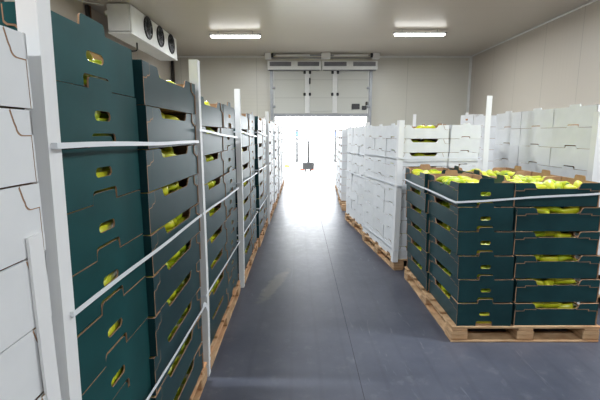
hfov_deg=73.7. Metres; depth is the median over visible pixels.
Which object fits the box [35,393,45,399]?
crate
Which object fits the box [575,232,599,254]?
crate
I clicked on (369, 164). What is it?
crate
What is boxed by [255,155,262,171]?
crate
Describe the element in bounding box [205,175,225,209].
crate
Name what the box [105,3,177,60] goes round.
unit
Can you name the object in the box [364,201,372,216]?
crate
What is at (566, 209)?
pepper
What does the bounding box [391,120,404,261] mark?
post
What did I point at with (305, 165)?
jack
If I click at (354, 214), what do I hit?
crate
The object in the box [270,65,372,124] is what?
door
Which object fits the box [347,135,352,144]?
crate
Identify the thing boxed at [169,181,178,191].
pepper
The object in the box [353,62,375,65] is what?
grille
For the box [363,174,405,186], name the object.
strap
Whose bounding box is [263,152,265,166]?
crate
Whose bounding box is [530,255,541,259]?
pepper
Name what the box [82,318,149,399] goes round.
crate
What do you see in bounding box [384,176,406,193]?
crate
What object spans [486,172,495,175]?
pepper
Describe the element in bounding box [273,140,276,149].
crate
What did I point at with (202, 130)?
strap
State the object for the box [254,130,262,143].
crate
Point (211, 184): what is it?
pepper
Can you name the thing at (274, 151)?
crate
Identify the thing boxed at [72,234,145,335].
crate
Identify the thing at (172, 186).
pepper
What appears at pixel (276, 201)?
wooden pallet
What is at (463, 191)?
crate
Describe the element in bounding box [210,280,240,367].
wooden pallet
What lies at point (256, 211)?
strap
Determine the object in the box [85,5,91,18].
steel column
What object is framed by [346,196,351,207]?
crate
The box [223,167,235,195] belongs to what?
crate
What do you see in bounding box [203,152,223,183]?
crate
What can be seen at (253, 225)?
crate
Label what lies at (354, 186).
crate
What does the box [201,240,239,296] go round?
strap
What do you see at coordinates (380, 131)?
crate
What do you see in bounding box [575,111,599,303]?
post
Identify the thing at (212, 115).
crate
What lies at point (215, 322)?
crate
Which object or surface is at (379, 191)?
crate
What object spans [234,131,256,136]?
strap
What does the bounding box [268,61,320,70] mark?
curtain
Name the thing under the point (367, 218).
crate
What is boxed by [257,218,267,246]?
wooden pallet
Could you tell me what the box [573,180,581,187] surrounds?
pepper
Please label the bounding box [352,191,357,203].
crate
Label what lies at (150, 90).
crate
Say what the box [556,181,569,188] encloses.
pepper
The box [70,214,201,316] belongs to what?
strap
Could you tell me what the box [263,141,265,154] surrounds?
crate
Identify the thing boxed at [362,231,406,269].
wooden pallet
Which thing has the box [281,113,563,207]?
stacks
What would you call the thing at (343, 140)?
crate
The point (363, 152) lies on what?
strap
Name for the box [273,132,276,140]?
crate
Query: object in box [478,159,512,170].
crate
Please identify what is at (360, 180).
crate
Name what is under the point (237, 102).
post
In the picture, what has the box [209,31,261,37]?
ceiling light
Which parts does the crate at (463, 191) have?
panel, panel, panel, panel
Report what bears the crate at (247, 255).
on the wooden pallet at (247, 270)
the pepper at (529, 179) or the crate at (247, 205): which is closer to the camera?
the pepper at (529, 179)
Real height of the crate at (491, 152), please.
0.165 m
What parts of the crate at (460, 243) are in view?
panel, panel, panel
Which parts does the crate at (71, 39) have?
panel, panel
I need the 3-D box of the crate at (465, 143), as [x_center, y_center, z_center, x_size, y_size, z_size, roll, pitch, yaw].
[1.600,-0.586,4.191,0.310,0.150,0.500,-1,9,-6]
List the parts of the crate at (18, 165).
panel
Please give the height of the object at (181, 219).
0.098 m
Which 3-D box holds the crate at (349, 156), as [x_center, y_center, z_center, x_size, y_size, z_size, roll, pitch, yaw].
[1.012,-0.651,6.179,0.500,0.151,0.365,-1,9,-6]
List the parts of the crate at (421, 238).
panel, panel, panel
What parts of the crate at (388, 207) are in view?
panel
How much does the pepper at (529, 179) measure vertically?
0.060 m
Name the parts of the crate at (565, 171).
panel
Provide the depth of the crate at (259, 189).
4.90 m
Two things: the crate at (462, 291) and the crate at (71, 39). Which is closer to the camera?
the crate at (71, 39)
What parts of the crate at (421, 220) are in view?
panel, panel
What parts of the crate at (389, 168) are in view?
panel, panel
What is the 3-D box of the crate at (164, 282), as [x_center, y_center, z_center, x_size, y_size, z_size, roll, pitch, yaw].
[-0.774,0.280,1.770,0.500,0.178,0.680,0,9,0]
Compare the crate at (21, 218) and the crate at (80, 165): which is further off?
the crate at (80, 165)
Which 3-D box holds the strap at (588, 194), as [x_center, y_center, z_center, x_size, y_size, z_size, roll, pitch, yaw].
[1.474,-0.117,3.171,0.965,0.074,1.268,0,9,0]
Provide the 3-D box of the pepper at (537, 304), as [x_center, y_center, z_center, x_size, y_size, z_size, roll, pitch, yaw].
[1.597,0.702,2.708,0.125,0.064,0.059,-7,11,-35]
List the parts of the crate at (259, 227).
panel, panel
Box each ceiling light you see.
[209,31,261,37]
[393,29,446,35]
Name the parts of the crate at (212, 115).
panel, panel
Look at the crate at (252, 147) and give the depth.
4.36 m
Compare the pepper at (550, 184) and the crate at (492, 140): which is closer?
the pepper at (550, 184)
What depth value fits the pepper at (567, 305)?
2.68 m
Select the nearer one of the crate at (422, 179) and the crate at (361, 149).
the crate at (422, 179)
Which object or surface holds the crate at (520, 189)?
on the crate at (588, 218)
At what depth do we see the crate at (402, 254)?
4.17 m
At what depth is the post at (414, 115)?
5.15 m
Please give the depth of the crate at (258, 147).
4.83 m
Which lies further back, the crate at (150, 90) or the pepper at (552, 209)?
the pepper at (552, 209)
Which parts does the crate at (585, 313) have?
panel, panel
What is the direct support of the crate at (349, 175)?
on the crate at (348, 183)
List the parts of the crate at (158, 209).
panel, panel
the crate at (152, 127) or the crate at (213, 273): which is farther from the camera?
the crate at (213, 273)
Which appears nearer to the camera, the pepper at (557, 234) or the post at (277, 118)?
the pepper at (557, 234)
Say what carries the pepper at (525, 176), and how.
on the pepper fill
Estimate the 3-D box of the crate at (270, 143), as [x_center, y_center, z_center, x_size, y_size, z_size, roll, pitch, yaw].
[-0.720,-0.858,6.337,0.500,0.190,0.670,0,9,0]
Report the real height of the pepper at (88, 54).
0.062 m
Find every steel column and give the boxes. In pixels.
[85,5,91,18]
[171,61,174,82]
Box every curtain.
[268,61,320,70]
[322,61,377,70]
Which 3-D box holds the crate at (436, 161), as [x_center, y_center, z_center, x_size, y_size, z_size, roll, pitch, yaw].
[1.189,-0.437,4.114,0.500,0.150,0.395,-1,9,-6]
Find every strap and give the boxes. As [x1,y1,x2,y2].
[51,140,198,148]
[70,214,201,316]
[146,302,208,399]
[196,129,236,137]
[200,187,238,214]
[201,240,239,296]
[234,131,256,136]
[236,172,256,183]
[237,211,257,235]
[362,223,406,250]
[363,152,482,158]
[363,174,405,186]
[404,178,599,202]
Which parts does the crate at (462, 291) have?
panel, panel, panel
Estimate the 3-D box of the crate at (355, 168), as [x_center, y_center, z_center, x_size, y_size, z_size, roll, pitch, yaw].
[1.050,-0.457,5.838,0.500,0.151,0.365,-1,9,-6]
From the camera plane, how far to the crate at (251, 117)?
4.26 m
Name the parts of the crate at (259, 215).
panel, panel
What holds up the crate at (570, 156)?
on the crate at (565, 171)
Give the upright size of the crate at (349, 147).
0.151 m
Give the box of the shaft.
[265,52,379,59]
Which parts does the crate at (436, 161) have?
panel, panel, panel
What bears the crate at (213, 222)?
on the crate at (213, 249)
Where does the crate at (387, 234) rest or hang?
on the crate at (402, 254)
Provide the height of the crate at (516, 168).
0.185 m
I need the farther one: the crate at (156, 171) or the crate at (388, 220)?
the crate at (388, 220)
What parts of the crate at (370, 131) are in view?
panel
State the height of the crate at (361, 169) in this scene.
0.151 m
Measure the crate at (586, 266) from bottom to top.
0.185 m
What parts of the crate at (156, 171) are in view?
panel, panel, panel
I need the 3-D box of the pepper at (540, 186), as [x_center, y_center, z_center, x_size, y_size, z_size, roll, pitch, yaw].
[1.577,-0.091,2.691,0.059,0.060,0.161,-3,10,-16]
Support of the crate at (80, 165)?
on the crate at (85, 236)
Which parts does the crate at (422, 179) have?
panel, panel, panel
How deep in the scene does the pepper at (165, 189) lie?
1.64 m
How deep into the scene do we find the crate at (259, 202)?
4.87 m
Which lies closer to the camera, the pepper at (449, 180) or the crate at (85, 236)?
the crate at (85, 236)
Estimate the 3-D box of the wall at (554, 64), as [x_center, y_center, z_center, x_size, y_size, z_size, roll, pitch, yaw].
[5.250,-1.178,4.189,0.100,3.700,16.650,0,9,0]
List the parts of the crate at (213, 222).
panel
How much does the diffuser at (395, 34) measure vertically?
0.047 m
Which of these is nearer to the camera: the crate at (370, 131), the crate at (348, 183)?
the crate at (370, 131)
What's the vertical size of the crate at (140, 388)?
0.180 m
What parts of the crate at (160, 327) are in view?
panel, panel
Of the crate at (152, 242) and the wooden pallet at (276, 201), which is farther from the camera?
the wooden pallet at (276, 201)
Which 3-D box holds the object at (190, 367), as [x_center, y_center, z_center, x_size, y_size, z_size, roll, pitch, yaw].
[-0.776,0.913,1.835,0.460,0.098,0.654,0,9,0]
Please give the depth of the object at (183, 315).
1.90 m
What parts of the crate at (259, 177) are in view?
panel, panel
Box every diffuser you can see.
[211,35,259,37]
[394,33,444,35]
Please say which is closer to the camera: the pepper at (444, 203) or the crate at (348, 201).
the pepper at (444, 203)
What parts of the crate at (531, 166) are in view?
panel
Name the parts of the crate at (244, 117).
panel, panel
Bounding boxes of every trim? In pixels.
[177,56,469,57]
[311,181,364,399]
[466,56,472,112]
[472,0,597,56]
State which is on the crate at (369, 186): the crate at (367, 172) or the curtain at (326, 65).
the crate at (367, 172)
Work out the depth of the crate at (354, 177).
5.83 m
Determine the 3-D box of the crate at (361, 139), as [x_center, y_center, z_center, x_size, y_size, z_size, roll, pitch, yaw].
[1.091,-0.800,5.412,0.500,0.151,0.365,-1,9,-6]
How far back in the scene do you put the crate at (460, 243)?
2.60 m
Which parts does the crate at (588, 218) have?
panel, panel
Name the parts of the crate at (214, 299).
panel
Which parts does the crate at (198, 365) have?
panel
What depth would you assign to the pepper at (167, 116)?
1.80 m
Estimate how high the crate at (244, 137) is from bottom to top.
0.190 m
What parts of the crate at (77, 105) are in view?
panel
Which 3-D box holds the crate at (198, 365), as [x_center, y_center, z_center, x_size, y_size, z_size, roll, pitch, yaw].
[-0.776,0.880,1.829,0.500,0.178,0.680,0,9,0]
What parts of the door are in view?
wicket door, rail, control plate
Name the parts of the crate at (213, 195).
panel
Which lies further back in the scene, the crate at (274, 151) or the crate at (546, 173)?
the crate at (274, 151)
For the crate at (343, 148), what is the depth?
7.47 m
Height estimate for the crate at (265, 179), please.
0.190 m
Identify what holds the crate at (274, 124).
on the crate at (274, 133)
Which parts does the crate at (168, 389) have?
panel, panel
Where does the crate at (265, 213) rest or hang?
on the wooden pallet at (262, 234)
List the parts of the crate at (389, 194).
panel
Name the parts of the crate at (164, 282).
panel, panel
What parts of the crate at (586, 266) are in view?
panel, panel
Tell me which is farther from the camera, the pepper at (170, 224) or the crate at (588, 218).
the crate at (588, 218)
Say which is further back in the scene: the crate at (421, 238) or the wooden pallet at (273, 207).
the wooden pallet at (273, 207)
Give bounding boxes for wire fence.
[283,129,336,161]
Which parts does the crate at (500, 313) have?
panel, panel, panel, panel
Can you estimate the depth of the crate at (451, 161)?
3.97 m
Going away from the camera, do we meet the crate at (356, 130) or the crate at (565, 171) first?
the crate at (565, 171)
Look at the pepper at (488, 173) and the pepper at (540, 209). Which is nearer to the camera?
the pepper at (540, 209)
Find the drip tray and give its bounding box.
[108,32,177,60]
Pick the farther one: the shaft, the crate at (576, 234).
the shaft
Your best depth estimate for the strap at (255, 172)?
3.77 m
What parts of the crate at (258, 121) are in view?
panel, panel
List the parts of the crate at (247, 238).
panel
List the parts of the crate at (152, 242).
panel, panel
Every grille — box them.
[270,62,290,65]
[298,62,318,65]
[324,62,346,65]
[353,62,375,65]
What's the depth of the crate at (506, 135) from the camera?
4.13 m
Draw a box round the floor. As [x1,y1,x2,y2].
[199,177,599,399]
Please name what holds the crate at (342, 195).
on the wooden pallet at (342, 203)
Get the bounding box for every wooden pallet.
[189,362,206,399]
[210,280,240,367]
[238,240,257,282]
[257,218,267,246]
[270,203,274,220]
[274,193,278,207]
[338,195,345,210]
[345,213,362,234]
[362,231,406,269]
[404,266,599,341]
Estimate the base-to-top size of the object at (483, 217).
0.098 m
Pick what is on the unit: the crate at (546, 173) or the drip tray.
the drip tray
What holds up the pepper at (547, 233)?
in the crate at (586, 242)
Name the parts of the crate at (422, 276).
panel, panel, panel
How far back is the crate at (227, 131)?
3.02 m
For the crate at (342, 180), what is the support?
on the crate at (342, 188)
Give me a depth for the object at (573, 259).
2.81 m
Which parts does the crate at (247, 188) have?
panel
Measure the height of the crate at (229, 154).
0.190 m
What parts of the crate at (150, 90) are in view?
panel, panel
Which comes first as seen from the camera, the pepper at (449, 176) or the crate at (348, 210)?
the pepper at (449, 176)
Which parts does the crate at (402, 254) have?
panel, panel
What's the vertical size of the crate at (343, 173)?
0.177 m
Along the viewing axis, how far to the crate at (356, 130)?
5.72 m
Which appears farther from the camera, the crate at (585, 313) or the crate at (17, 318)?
the crate at (585, 313)
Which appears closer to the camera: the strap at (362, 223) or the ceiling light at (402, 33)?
the strap at (362, 223)
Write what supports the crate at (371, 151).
on the crate at (369, 164)
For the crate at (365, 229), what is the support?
on the wooden pallet at (373, 245)
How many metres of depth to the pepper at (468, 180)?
2.89 m
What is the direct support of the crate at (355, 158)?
on the crate at (355, 168)
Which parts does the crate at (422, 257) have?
panel, panel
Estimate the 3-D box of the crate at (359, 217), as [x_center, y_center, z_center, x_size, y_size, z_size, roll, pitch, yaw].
[1.090,0.274,5.586,0.500,0.151,0.365,-1,9,-6]
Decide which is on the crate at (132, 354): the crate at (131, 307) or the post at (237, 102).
the crate at (131, 307)
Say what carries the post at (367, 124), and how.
on the wooden pallet at (349, 219)
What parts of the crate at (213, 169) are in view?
panel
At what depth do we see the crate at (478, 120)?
5.39 m
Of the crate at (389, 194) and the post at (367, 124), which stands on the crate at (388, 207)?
the crate at (389, 194)
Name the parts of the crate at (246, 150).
panel, panel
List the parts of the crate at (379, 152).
panel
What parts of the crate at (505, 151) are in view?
panel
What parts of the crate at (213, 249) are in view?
panel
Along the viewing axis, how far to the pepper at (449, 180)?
2.82 m
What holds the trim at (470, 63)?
attached to the wall at (435, 90)
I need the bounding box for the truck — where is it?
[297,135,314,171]
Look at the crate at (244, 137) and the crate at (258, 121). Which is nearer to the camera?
the crate at (244, 137)
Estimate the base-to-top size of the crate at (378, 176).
0.150 m
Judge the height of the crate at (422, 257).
0.185 m
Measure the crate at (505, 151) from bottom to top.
0.178 m
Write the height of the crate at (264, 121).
0.190 m
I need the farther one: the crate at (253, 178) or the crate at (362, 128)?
the crate at (362, 128)
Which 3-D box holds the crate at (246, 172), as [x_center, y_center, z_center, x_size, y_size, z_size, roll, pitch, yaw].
[-0.763,-0.277,3.816,0.500,0.190,0.670,0,9,0]
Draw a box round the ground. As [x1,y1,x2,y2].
[283,142,335,176]
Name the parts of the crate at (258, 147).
panel, panel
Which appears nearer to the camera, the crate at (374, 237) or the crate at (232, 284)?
the crate at (232, 284)
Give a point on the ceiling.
(312, 27)
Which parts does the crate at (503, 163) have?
panel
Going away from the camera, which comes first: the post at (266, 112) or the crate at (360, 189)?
the crate at (360, 189)
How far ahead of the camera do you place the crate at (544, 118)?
3.62 m
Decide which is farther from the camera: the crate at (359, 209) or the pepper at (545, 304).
the crate at (359, 209)
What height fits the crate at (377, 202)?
0.150 m
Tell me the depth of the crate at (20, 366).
0.77 m
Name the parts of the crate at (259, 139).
panel, panel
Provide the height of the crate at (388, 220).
0.150 m
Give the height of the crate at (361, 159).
0.151 m
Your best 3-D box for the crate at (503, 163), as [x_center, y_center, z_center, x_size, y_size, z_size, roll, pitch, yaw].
[2.442,-0.341,4.204,0.600,0.178,0.476,0,9,-1]
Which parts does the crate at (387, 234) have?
panel, panel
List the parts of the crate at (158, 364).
panel, panel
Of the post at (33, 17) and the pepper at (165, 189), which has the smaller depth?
the post at (33, 17)
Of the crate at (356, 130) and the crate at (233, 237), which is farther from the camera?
the crate at (356, 130)
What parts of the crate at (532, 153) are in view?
panel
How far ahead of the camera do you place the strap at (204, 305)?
1.67 m
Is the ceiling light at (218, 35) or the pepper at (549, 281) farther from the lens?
the ceiling light at (218, 35)
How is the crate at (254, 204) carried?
on the crate at (253, 225)
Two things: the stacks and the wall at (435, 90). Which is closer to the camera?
the stacks
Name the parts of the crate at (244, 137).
panel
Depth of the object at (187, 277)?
1.95 m
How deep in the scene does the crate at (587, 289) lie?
2.64 m
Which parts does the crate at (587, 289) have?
panel, panel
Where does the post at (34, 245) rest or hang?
on the floor
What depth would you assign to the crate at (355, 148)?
5.72 m
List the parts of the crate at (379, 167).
panel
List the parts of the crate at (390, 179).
panel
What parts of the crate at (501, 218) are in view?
panel, panel, panel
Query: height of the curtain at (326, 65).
0.267 m
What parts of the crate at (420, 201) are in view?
panel, panel, panel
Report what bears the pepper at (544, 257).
in the crate at (586, 266)
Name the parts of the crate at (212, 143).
panel, panel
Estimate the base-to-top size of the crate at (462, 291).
0.185 m
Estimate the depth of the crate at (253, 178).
4.51 m
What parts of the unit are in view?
casing, plate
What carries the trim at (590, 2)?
attached to the wall at (554, 64)
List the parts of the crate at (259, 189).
panel, panel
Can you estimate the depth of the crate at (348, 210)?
6.30 m
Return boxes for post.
[15,0,81,399]
[23,233,60,399]
[188,59,210,376]
[234,89,244,287]
[265,111,269,223]
[277,118,279,197]
[362,122,369,230]
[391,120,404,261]
[413,114,415,126]
[482,96,492,170]
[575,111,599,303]
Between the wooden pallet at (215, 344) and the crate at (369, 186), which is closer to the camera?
the wooden pallet at (215, 344)
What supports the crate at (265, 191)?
on the crate
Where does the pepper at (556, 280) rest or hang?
in the crate at (587, 289)
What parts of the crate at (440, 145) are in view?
panel, panel, panel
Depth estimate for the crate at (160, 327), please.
1.63 m
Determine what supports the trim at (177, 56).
attached to the wall at (435, 90)
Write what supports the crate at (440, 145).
on the crate at (436, 161)
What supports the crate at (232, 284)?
on the wooden pallet at (215, 344)
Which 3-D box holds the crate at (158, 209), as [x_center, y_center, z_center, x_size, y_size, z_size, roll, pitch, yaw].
[-0.778,-0.019,1.735,0.500,0.178,0.680,0,9,0]
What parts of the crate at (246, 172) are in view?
panel, panel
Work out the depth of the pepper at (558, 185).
2.63 m
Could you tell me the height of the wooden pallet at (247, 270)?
0.115 m
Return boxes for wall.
[4,0,171,80]
[174,56,469,126]
[469,0,599,115]
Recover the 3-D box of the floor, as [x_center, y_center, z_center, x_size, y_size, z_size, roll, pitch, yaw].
[0.650,0.697,4.498,9.300,0.100,16.850,0,9,0]
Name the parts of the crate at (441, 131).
panel, panel, panel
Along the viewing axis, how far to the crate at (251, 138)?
4.30 m
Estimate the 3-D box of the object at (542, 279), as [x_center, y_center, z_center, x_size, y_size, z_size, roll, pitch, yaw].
[1.695,0.588,2.831,0.532,0.096,0.360,0,9,0]
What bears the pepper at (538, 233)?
in the crate at (586, 242)
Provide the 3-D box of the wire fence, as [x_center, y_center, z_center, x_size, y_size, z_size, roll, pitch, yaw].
[0.800,-2.684,19.828,8.940,1.620,0.120,0,9,0]
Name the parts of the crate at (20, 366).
panel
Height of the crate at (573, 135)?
0.178 m
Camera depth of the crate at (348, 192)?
6.21 m
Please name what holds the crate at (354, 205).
on the crate at (354, 214)
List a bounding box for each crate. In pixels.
[0,2,134,96]
[0,25,32,108]
[0,108,37,187]
[0,183,45,269]
[0,252,51,352]
[0,327,43,399]
[20,77,138,142]
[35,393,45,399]
[62,136,139,213]
[66,145,198,192]
[67,189,142,275]
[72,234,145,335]
[77,276,147,393]
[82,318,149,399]
[113,358,150,399]
[132,59,195,113]
[137,105,196,148]
[141,174,198,234]
[143,203,200,275]
[146,232,200,316]
[148,260,200,355]
[149,288,200,395]
[151,315,202,399]
[168,96,222,126]
[177,342,203,399]
[191,126,223,155]
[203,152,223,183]
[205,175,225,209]
[206,199,226,240]
[207,220,226,268]
[208,242,227,293]
[209,102,234,127]
[209,263,228,320]
[210,286,228,345]
[221,146,234,173]
[223,124,233,150]
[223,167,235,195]
[226,188,235,216]
[227,207,237,239]
[227,227,236,258]
[228,245,237,278]
[228,263,237,301]
[230,110,248,129]
[234,129,249,147]
[234,146,249,166]
[235,162,250,184]
[235,178,250,202]
[235,193,250,220]
[237,208,250,238]
[237,224,251,256]
[238,238,252,273]
[249,112,254,129]
[249,128,254,144]
[250,142,254,160]
[250,157,254,175]
[251,172,254,190]
[251,186,255,206]
[251,201,255,220]
[251,215,256,234]
[252,227,256,248]
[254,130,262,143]
[254,143,262,157]
[255,116,262,130]
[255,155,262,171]
[255,168,263,184]
[255,179,263,198]
[256,191,263,211]
[256,204,263,224]
[257,215,263,237]
[263,117,265,130]
[263,129,265,142]
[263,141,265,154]
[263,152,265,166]
[264,175,266,189]
[264,186,266,200]
[264,208,266,224]
[269,141,271,151]
[272,122,276,131]
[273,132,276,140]
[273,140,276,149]
[273,149,276,158]
[339,175,346,184]
[339,183,346,192]
[339,189,345,200]
[340,129,346,136]
[340,137,346,144]
[340,145,346,152]
[340,152,346,160]
[340,160,346,168]
[340,168,346,176]
[346,179,351,190]
[346,188,351,198]
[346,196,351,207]
[346,205,351,215]
[347,126,352,135]
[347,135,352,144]
[347,144,353,153]
[347,153,352,163]
[347,162,351,171]
[347,171,351,181]
[351,209,356,221]
[352,145,358,155]
[352,164,358,173]
[352,173,357,183]
[352,182,357,193]
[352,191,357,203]
[352,200,357,211]
[353,125,359,135]
[353,135,358,145]
[353,154,358,165]
[357,204,362,216]
[357,213,362,226]
[358,165,363,176]
[358,175,363,187]
[358,185,363,197]
[358,195,363,206]
[359,125,372,135]
[359,135,390,146]
[359,145,363,156]
[359,155,363,166]
[363,222,372,237]
[364,180,373,194]
[364,191,372,205]
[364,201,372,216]
[364,212,372,227]
[365,125,411,137]
[365,136,374,149]
[365,148,373,160]
[365,159,373,171]
[365,169,373,183]
[372,229,382,247]
[373,184,384,200]
[373,195,383,212]
[373,207,383,223]
[373,218,383,235]
[374,149,414,163]
[374,161,416,175]
[374,173,384,187]
[375,124,425,137]
[375,137,421,150]
[382,237,406,258]
[383,213,406,232]
[383,226,406,245]
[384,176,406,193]
[384,201,406,219]
[385,163,446,179]
[385,189,406,206]
[386,123,448,138]
[386,137,448,152]
[386,150,447,165]
[405,164,468,192]
[406,185,428,212]
[406,201,428,232]
[406,218,429,251]
[406,234,428,271]
[407,251,429,290]
[427,170,514,206]
[428,194,513,230]
[428,214,513,254]
[428,253,513,302]
[428,273,512,325]
[429,234,513,278]
[443,123,481,138]
[446,151,478,165]
[447,164,478,170]
[448,166,530,175]
[449,137,479,151]
[466,170,560,181]
[474,115,496,126]
[477,148,493,160]
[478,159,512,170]
[480,137,520,149]
[481,126,495,137]
[487,174,599,206]
[493,143,540,161]
[493,159,544,168]
[495,127,520,144]
[496,111,530,128]
[500,230,599,254]
[511,301,598,325]
[512,207,599,230]
[512,277,599,301]
[513,255,599,278]
[518,144,580,165]
[518,162,585,172]
[519,126,552,146]
[521,108,554,127]
[548,166,599,182]
[549,146,589,170]
[551,125,591,148]
[553,104,599,127]
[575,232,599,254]
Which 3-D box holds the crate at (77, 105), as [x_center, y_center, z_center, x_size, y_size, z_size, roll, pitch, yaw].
[-0.874,-0.240,1.100,0.660,0.180,0.485,0,9,-1]
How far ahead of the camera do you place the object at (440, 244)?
2.69 m
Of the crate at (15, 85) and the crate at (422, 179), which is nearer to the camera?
the crate at (15, 85)
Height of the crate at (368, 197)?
0.150 m
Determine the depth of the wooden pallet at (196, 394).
2.13 m
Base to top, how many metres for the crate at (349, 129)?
0.151 m
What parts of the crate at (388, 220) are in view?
panel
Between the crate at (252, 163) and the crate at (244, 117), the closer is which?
the crate at (244, 117)
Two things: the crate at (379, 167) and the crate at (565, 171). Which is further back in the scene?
the crate at (379, 167)
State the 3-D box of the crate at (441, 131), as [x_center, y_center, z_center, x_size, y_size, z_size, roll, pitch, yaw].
[1.186,-0.703,4.074,0.500,0.150,0.395,-1,9,-7]
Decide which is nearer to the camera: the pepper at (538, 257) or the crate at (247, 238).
the pepper at (538, 257)
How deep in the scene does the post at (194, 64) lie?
2.17 m
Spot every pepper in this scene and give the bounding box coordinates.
[86,51,92,60]
[95,111,100,118]
[149,148,174,156]
[158,220,174,229]
[161,185,167,194]
[162,147,173,153]
[164,114,178,119]
[167,183,176,191]
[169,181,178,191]
[169,251,179,260]
[208,181,213,188]
[436,176,448,181]
[442,176,458,182]
[442,178,464,183]
[442,200,448,206]
[465,179,478,182]
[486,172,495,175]
[524,278,543,284]
[525,176,541,177]
[525,177,536,182]
[530,182,546,188]
[530,206,549,212]
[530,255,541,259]
[531,231,544,236]
[531,302,542,307]
[539,231,560,236]
[539,255,557,260]
[541,206,563,212]
[542,180,554,188]
[542,302,561,307]
[543,278,553,284]
[553,233,571,236]
[554,278,575,283]
[555,182,562,188]
[555,255,572,260]
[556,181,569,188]
[557,302,572,308]
[562,207,578,212]
[564,184,576,188]
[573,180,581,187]
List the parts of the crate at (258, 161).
panel, panel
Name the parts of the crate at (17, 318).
panel, panel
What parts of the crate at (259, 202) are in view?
panel, panel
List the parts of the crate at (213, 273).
panel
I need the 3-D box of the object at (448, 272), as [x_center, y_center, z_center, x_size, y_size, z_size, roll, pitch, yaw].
[1.218,0.571,2.930,0.320,0.098,0.567,0,9,0]
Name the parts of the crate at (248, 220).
panel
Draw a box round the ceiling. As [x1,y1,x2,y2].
[81,0,592,55]
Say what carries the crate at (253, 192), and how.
on the crate at (254, 204)
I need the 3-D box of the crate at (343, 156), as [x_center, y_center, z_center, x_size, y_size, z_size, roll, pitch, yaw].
[0.996,-0.861,7.773,0.400,0.177,0.600,0,9,2]
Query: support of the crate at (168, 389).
on the crate at (198, 365)
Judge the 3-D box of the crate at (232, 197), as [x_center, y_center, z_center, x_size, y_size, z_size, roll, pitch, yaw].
[-0.868,0.005,3.106,0.660,0.190,0.480,0,9,0]
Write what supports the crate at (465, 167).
on the crate
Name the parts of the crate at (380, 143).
panel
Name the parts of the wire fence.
post, post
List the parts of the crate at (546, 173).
panel, panel, panel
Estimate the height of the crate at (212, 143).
0.190 m
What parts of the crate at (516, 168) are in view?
panel, panel, panel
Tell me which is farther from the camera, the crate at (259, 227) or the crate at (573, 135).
the crate at (259, 227)
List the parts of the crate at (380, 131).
panel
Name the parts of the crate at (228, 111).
panel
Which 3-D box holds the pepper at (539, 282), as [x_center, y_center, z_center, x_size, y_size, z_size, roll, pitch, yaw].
[1.590,0.546,2.707,0.136,0.070,0.055,3,10,15]
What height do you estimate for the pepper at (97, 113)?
0.064 m
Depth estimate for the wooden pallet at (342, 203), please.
7.42 m
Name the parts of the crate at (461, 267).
panel, panel, panel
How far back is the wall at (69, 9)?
7.94 m
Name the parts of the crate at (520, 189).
panel, panel, panel, panel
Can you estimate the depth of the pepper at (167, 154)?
1.75 m
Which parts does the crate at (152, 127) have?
panel, panel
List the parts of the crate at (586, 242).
panel, panel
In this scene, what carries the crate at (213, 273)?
on the crate at (214, 299)
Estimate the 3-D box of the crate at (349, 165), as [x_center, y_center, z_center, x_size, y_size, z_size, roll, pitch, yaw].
[1.015,-0.518,6.208,0.500,0.151,0.365,-1,9,-7]
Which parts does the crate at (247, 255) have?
panel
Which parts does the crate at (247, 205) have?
panel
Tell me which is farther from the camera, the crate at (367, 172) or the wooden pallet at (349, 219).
the wooden pallet at (349, 219)
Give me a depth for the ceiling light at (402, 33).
9.02 m

